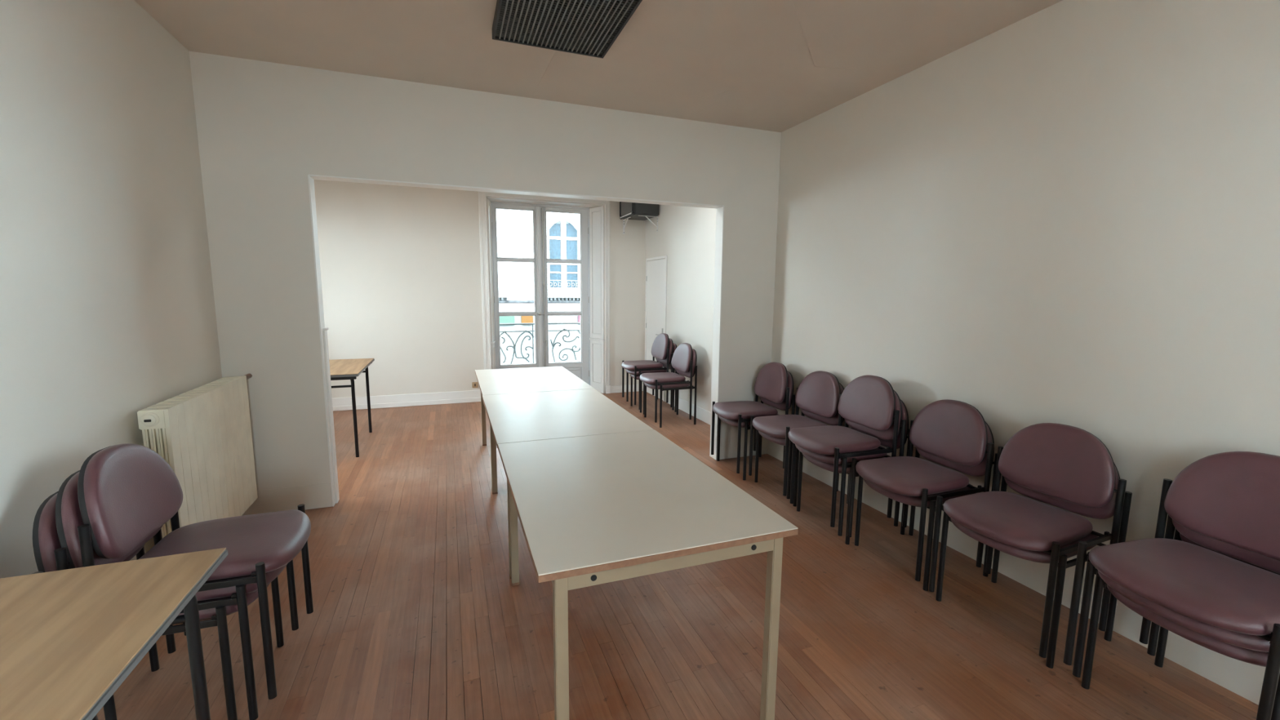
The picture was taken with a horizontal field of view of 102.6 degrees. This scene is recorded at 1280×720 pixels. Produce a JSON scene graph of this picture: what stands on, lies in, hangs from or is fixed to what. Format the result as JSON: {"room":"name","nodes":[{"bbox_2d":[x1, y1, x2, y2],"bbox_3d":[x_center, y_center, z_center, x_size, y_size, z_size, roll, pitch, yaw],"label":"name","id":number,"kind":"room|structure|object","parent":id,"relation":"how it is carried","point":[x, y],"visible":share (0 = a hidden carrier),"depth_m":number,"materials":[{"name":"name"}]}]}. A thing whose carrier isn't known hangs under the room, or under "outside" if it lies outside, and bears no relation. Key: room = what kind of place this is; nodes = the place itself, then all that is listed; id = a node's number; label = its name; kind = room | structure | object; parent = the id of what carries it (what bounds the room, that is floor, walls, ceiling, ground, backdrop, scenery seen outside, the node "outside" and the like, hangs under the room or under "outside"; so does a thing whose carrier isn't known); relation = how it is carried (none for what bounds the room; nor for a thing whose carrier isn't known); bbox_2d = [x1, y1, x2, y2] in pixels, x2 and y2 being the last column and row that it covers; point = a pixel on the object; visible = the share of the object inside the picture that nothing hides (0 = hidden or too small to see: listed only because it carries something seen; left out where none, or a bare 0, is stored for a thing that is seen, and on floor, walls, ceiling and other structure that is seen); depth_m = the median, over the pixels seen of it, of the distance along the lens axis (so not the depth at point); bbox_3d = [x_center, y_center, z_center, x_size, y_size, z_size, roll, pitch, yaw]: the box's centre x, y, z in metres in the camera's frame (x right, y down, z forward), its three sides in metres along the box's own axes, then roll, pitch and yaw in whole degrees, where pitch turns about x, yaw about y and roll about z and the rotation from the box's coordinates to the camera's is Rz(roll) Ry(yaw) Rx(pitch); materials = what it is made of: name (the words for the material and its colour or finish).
{"room":"meeting room","nodes":[
{"label":"meeting room","id":0,"kind":"room"},
{"bbox_2d":[0,0,222,578],"bbox_3d":[-1.360,0.135,-0.230,0.150,2.826,7.193,-2,8,-20],"label":"wall","id":1,"kind":"structure","parent":0,"point":[108,316],"depth_m":1.98,"materials":[{"name":"paint"}]},
{"bbox_2d":[137,373,257,537],"bbox_3d":[-2.257,0.521,2.668,0.158,0.755,1.064,-2,8,-20],"label":"radiator","id":2,"kind":"object","parent":1,"relation":"attached to","point":[203,433],"visible":0.7,"depth_m":2.52,"materials":[{"name":"metal"}]},
{"bbox_2d":[314,179,645,398],"bbox_3d":[-2.725,-0.768,6.407,5.822,2.826,0.405,-2,8,-20],"label":"wall","id":3,"kind":"structure","parent":0,"point":[400,266],"depth_m":6.19,"materials":[{"name":"paint"}]},
{"bbox_2d":[471,382,478,387],"bbox_3d":[-2.111,0.318,6.561,0.072,0.072,0.015,-2,8,-20],"label":"wall socket","id":4,"kind":"object","parent":3,"relation":"attached to","point":[474,384],"visible":0.98,"depth_m":6.55,"materials":[{"name":"beige plastic"}]},
{"bbox_2d":[332,384,643,411],"bbox_3d":[-2.660,0.486,6.371,5.822,0.150,0.026,-2,8,-20],"label":"baseboard","id":5,"kind":"structure","parent":3,"relation":"attached to","point":[470,396],"depth_m":6.32,"materials":[{"name":"white paint"}]},
{"bbox_2d":[478,191,610,393],"bbox_3d":[-1.198,-0.820,6.739,1.693,2.665,0.036,-2,8,-20],"label":"trim","id":6,"kind":"structure","parent":3,"relation":"attached to","point":[482,196],"depth_m":6.53,"materials":[{"name":"white paint"}]},
{"bbox_2d":[486,196,604,393],"bbox_3d":[-1.260,-0.792,6.941,1.520,2.584,0.414,-2,8,-20],"label":"window","id":7,"kind":"structure","parent":3,"relation":"in","point":[590,369],"depth_m":7.02,"materials":[{"name":"white paint"}]},
{"bbox_2d":[622,217,630,234],"bbox_3d":[-0.175,-1.799,6.865,0.024,0.195,0.270,-2,8,-20],"label":"shelf bracket","id":8,"kind":"object","parent":3,"relation":"attached to","point":[624,225],"visible":1,"depth_m":6.97,"materials":[{"name":"white metal"}]},
{"bbox_2d":[189,51,781,490],"bbox_3d":[-1.600,-0.359,3.429,5.822,2.826,0.110,-2,8,-20],"label":"wall","id":9,"kind":"structure","parent":0,"point":[263,127],"depth_m":3.25,"materials":[{"name":"paint"}]},
{"bbox_2d":[241,482,332,515],"bbox_3d":[-2.276,0.897,3.284,0.526,0.165,0.004,-2,8,-20],"label":"baseboard","id":10,"kind":"structure","parent":9,"relation":"attached to","point":[315,495],"depth_m":3.29,"materials":[{"name":"paint"}]},
{"bbox_2d":[307,174,335,506],"bbox_3d":[-2.038,-0.084,3.301,0.008,2.108,0.116,-2,8,-20],"label":"trim","id":11,"kind":"structure","parent":9,"relation":"attached to","point":[311,181],"depth_m":3.25,"materials":[{"name":"white paint"}]},
{"bbox_2d":[322,327,339,503],"bbox_3d":[-2.037,0.375,3.391,0.020,1.175,0.069,-2,8,-20],"label":"trim","id":12,"kind":"structure","parent":9,"relation":"attached to","point":[325,330],"depth_m":3.37,"materials":[{"name":"white paint"}]},
{"bbox_2d":[308,174,723,208],"bbox_3d":[-0.689,-1.185,3.660,2.862,0.008,0.116,-2,8,-20],"label":"trim","id":13,"kind":"structure","parent":9,"relation":"attached to","point":[313,176],"depth_m":3.55,"materials":[{"name":"white paint"}]},
{"bbox_2d":[709,205,724,460],"bbox_3d":[0.643,-0.196,4.299,0.008,2.108,0.116,-2,8,-20],"label":"trim","id":14,"kind":"structure","parent":9,"relation":"attached to","point":[719,211],"depth_m":4.27,"materials":[{"name":"white paint"}]},
{"bbox_2d":[134,0,1062,132],"bbox_3d":[-0.938,-1.597,1.512,6.122,0.151,10.570,-2,8,-20],"label":"ceiling","id":15,"kind":"structure","parent":0,"point":[772,65],"depth_m":2.75,"materials":[{"name":"paint"}]},
{"bbox_2d":[492,0,642,58],"bbox_3d":[-0.262,-1.573,2.121,0.580,0.050,1.200,-2,8,-20],"label":"air vent","id":16,"kind":"object","parent":15,"relation":"attached to","point":[590,28],"visible":1,"depth_m":2.43,"materials":[{"name":"black metal"}]},
{"bbox_2d":[96,391,1258,719],"bbox_3d":[-0.961,1.228,1.891,6.122,0.100,10.570,-2,8,-20],"label":"floor","id":17,"kind":"structure","parent":0,"point":[418,614],"depth_m":2.18,"materials":[{"name":"brown wood"}]},
{"bbox_2d":[0,547,227,719],"bbox_3d":[-1.329,0.921,1.019,0.695,0.735,0.628,-2,8,-20],"label":"school desk","id":18,"kind":"object","parent":17,"relation":"on","point":[69,638],"visible":1,"depth_m":1.07,"materials":[{"name":"brown wood"}]},
{"bbox_2d":[31,491,284,719],"bbox_3d":[-1.558,0.789,1.728,0.538,0.804,0.488,-2,8,-20],"label":"chair","id":19,"kind":"object","parent":17,"relation":"on","point":[46,540],"visible":0.21,"depth_m":1.57,"materials":[{"name":"purple leather"}]},
{"bbox_2d":[53,470,298,719],"bbox_3d":[-1.505,0.728,1.738,0.538,0.804,0.488,-2,8,-20],"label":"chair","id":20,"kind":"object","parent":19,"relation":"on","point":[68,513],"visible":0.16,"depth_m":1.58,"materials":[{"name":"purple leather"}]},
{"bbox_2d":[77,443,313,719],"bbox_3d":[-1.452,0.666,1.749,0.538,0.804,0.488,-2,8,-20],"label":"chair","id":21,"kind":"object","parent":20,"relation":"on","point":[126,491],"visible":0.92,"depth_m":1.65,"materials":[{"name":"purple leather"}]},
{"bbox_2d":[328,358,374,457],"bbox_3d":[-2.876,0.427,4.604,0.800,0.735,1.028,-2,8,-20],"label":"school desk","id":22,"kind":"object","parent":17,"relation":"on","point":[340,369],"visible":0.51,"depth_m":4.44,"materials":[{"name":"brown wood"}]},
{"bbox_2d":[475,366,594,489],"bbox_3d":[-0.924,0.500,4.295,0.801,0.704,1.198,-2,8,-20],"label":"meeting table","id":23,"kind":"object","parent":17,"relation":"on","point":[545,379],"visible":0.54,"depth_m":4.17,"materials":[{"name":"beige laminate"}]},
{"bbox_2d":[482,388,653,578],"bbox_3d":[-0.511,0.654,3.175,0.801,0.704,1.198,-2,8,-20],"label":"meeting table","id":24,"kind":"object","parent":17,"relation":"on","point":[549,415],"visible":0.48,"depth_m":2.99,"materials":[{"name":"beige laminate"}]},
{"bbox_2d":[497,429,798,719],"bbox_3d":[-0.094,0.808,2.056,0.801,0.704,1.198,-2,8,-20],"label":"meeting table","id":25,"kind":"object","parent":17,"relation":"on","point":[591,510],"visible":1,"depth_m":1.66,"materials":[{"name":"beige laminate"}]},
{"bbox_2d":[630,342,676,414],"bbox_3d":[0.166,0.199,6.227,0.538,0.804,0.488,-2,8,-19],"label":"chair","id":26,"kind":"object","parent":17,"relation":"on","point":[674,344],"visible":0.16,"depth_m":6.12,"materials":[{"name":"metal"}]},
{"bbox_2d":[626,337,673,409],"bbox_3d":[0.114,0.141,6.201,0.538,0.804,0.488,-2,8,-19],"label":"chair","id":27,"kind":"object","parent":26,"relation":"on","point":[671,344],"visible":0.4,"depth_m":6.07,"materials":[{"name":"metal"}]},
{"bbox_2d":[621,333,669,404],"bbox_3d":[0.062,0.084,6.175,0.538,0.804,0.488,-2,8,-19],"label":"chair","id":28,"kind":"object","parent":27,"relation":"on","point":[660,349],"visible":1,"depth_m":6.06,"materials":[{"name":"purple leather"}]},
{"bbox_2d":[644,348,697,427],"bbox_3d":[0.334,0.277,5.654,0.538,0.804,0.488,-2,8,-20],"label":"chair","id":29,"kind":"object","parent":17,"relation":"on","point":[680,386],"visible":0.44,"depth_m":5.50,"materials":[{"name":"metal"}]},
{"bbox_2d":[639,342,693,422],"bbox_3d":[0.282,0.220,5.627,0.538,0.804,0.488,-2,8,-20],"label":"chair","id":30,"kind":"object","parent":29,"relation":"on","point":[682,359],"visible":1,"depth_m":5.52,"materials":[{"name":"purple leather"}]},
{"bbox_2d":[716,370,795,479],"bbox_3d":[0.931,0.484,4.154,0.538,0.804,0.488,-2,8,-17],"label":"chair","id":31,"kind":"object","parent":17,"relation":"on","point":[746,425],"visible":0.34,"depth_m":4.00,"materials":[{"name":"metal"}]},
{"bbox_2d":[711,362,789,473],"bbox_3d":[0.878,0.426,4.131,0.538,0.804,0.488,-2,8,-17],"label":"chair","id":32,"kind":"object","parent":31,"relation":"on","point":[771,384],"visible":0.97,"depth_m":4.06,"materials":[{"name":"purple leather"}]},
{"bbox_2d":[754,382,848,506],"bbox_3d":[1.156,0.548,3.691,0.538,0.804,0.488,-2,8,-20],"label":"chair","id":33,"kind":"object","parent":17,"relation":"on","point":[833,420],"visible":0.23,"depth_m":3.60,"materials":[{"name":"metal"}]},
{"bbox_2d":[748,370,842,498],"bbox_3d":[1.104,0.490,3.663,0.538,0.804,0.488,-2,8,-20],"label":"chair","id":34,"kind":"object","parent":33,"relation":"on","point":[819,393],"visible":0.84,"depth_m":3.64,"materials":[{"name":"purple leather"}]},
{"bbox_2d":[796,399,910,544],"bbox_3d":[1.313,0.619,3.171,0.538,0.804,0.488,-2,8,-18],"label":"chair","id":35,"kind":"object","parent":17,"relation":"on","point":[829,467],"visible":0.2,"depth_m":3.05,"materials":[{"name":"metal"}]},
{"bbox_2d":[789,389,906,536],"bbox_3d":[1.261,0.561,3.146,0.538,0.804,0.488,-2,8,-18],"label":"chair","id":36,"kind":"object","parent":35,"relation":"on","point":[846,462],"visible":0.41,"depth_m":2.99,"materials":[{"name":"purple leather"}]},
{"bbox_2d":[782,374,899,527],"bbox_3d":[1.209,0.503,3.121,0.538,0.804,0.488,-2,8,-18],"label":"chair","id":37,"kind":"object","parent":36,"relation":"on","point":[867,401],"visible":0.99,"depth_m":3.05,"materials":[{"name":"purple leather"}]},
{"bbox_2d":[854,422,997,591],"bbox_3d":[1.508,0.681,2.723,0.538,0.804,0.488,-2,8,-19],"label":"chair","id":38,"kind":"object","parent":17,"relation":"on","point":[979,470],"visible":0.24,"depth_m":2.59,"materials":[{"name":"metal"}]},
{"bbox_2d":[847,399,994,581],"bbox_3d":[1.456,0.623,2.697,0.538,0.804,0.488,-2,8,-19],"label":"chair","id":39,"kind":"object","parent":38,"relation":"on","point":[955,431],"visible":1,"depth_m":2.64,"materials":[{"name":"purple leather"}]},
{"bbox_2d":[935,462,1132,668],"bbox_3d":[1.684,0.749,2.223,0.538,0.804,0.488,-3,8,-23],"label":"chair","id":40,"kind":"object","parent":17,"relation":"on","point":[1107,511],"visible":0.3,"depth_m":2.10,"materials":[{"name":"metal"}]},
{"bbox_2d":[928,422,1126,657],"bbox_3d":[1.634,0.692,2.194,0.538,0.804,0.488,-3,8,-23],"label":"chair","id":41,"kind":"object","parent":40,"relation":"on","point":[1068,463],"visible":0.99,"depth_m":2.15,"materials":[{"name":"purple leather"}]},
{"bbox_2d":[1081,528,1279,689],"bbox_3d":[1.899,0.826,1.666,0.538,0.804,0.488,-2,8,-16],"label":"chair","id":42,"kind":"object","parent":17,"relation":"on","point":[1254,657],"visible":0.17,"depth_m":1.71,"materials":[{"name":"purple leather"}]},
{"bbox_2d":[1072,515,1279,719],"bbox_3d":[1.847,0.768,1.642,0.538,0.804,0.488,-2,8,-16],"label":"chair","id":43,"kind":"object","parent":42,"relation":"on","point":[1254,642],"visible":0.3,"depth_m":1.69,"materials":[{"name":"purple leather"}]},
{"bbox_2d":[1063,451,1279,719],"bbox_3d":[1.794,0.710,1.618,0.538,0.804,0.488,-2,8,-16],"label":"chair","id":44,"kind":"object","parent":43,"relation":"on","point":[1233,498],"visible":1,"depth_m":1.64,"materials":[{"name":"purple leather"}]},
{"bbox_2d":[644,0,1279,705],"bbox_3d":[1.850,-0.238,2.741,0.150,2.826,10.550,-2,8,-20],"label":"wall","id":45,"kind":"structure","parent":0,"point":[1068,214],"depth_m":2.33,"materials":[{"name":"paint"}]},
{"bbox_2d":[619,201,658,220],"bbox_3d":[-0.018,-2.006,6.755,0.377,0.256,0.522,-2,8,-20],"label":"television","id":46,"kind":"object","parent":45,"relation":"attached to","point":[632,210],"visible":0.66,"depth_m":6.57,"materials":[{"name":"grey"}]},
{"bbox_2d":[638,215,657,231],"bbox_3d":[0.106,-1.768,6.652,0.270,0.195,0.024,-2,8,-20],"label":"shelf bracket","id":47,"kind":"object","parent":45,"relation":"attached to","point":[638,215],"visible":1,"depth_m":6.66,"materials":[{"name":"white metal"}]},
{"bbox_2d":[644,255,666,401],"bbox_3d":[0.180,-0.431,6.892,0.066,1.875,0.712,-2,8,-20],"label":"door","id":48,"kind":"structure","parent":45,"relation":"in","point":[655,270],"depth_m":6.86,"materials":[{"name":"white paint"}]},
{"bbox_2d":[666,392,711,424],"bbox_3d":[0.720,0.617,5.640,0.012,0.140,2.117,-2,8,-20],"label":"baseboard","id":49,"kind":"structure","parent":45,"relation":"attached to","point":[703,415],"depth_m":5.90,"materials":[{"name":"white paint"}]},
{"bbox_3d":[-1.419,0.507,7.456,1.800,0.120,0.300,-2,8,-20],"label":"balcony slab","id":50,"kind":"object","parent":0,"visible":0},
{"bbox_2d":[499,322,580,364],"bbox_3d":[-1.432,-0.045,7.428,1.600,0.982,0.040,-2,8,-20],"label":"balcony railing","id":51,"kind":"object","parent":50,"relation":"on","point":[513,347],"visible":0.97,"depth_m":7.35,"materials":[{"name":"grey metal"}]},
{"label":"outside","id":52,"kind":"structure","parent":0,"visible":0},
{"bbox_3d":[-0.045,5.478,0.736,120.000,0.200,120.000,-2,8,-20],"label":"ground","id":53,"kind":"structure","parent":52,"visible":0},
{"bbox_2d":[496,208,580,364],"bbox_3d":[-2.942,-3.434,14.691,23.000,13.700,0.800,-2,8,-20],"label":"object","id":54,"kind":"structure","parent":53,"relation":"on","point":[514,227],"depth_m":14.73,"materials":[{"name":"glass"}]},
{"bbox_2d":[499,315,514,325],"bbox_3d":[-3.811,-1.114,14.458,0.530,0.270,0.065,-2,8,-20],"label":"shop sign","id":55,"kind":"object","parent":54,"relation":"attached to","point":[503,319],"visible":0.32,"depth_m":14.44,"materials":[{"name":"teal"}]},
{"bbox_2d":[520,315,533,323],"bbox_3d":[-3.230,-1.138,14.675,0.330,0.270,0.065,-2,8,-20],"label":"shop sign","id":56,"kind":"object","parent":54,"relation":"attached to","point":[524,319],"visible":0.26,"depth_m":14.64,"materials":[{"name":"orange"}]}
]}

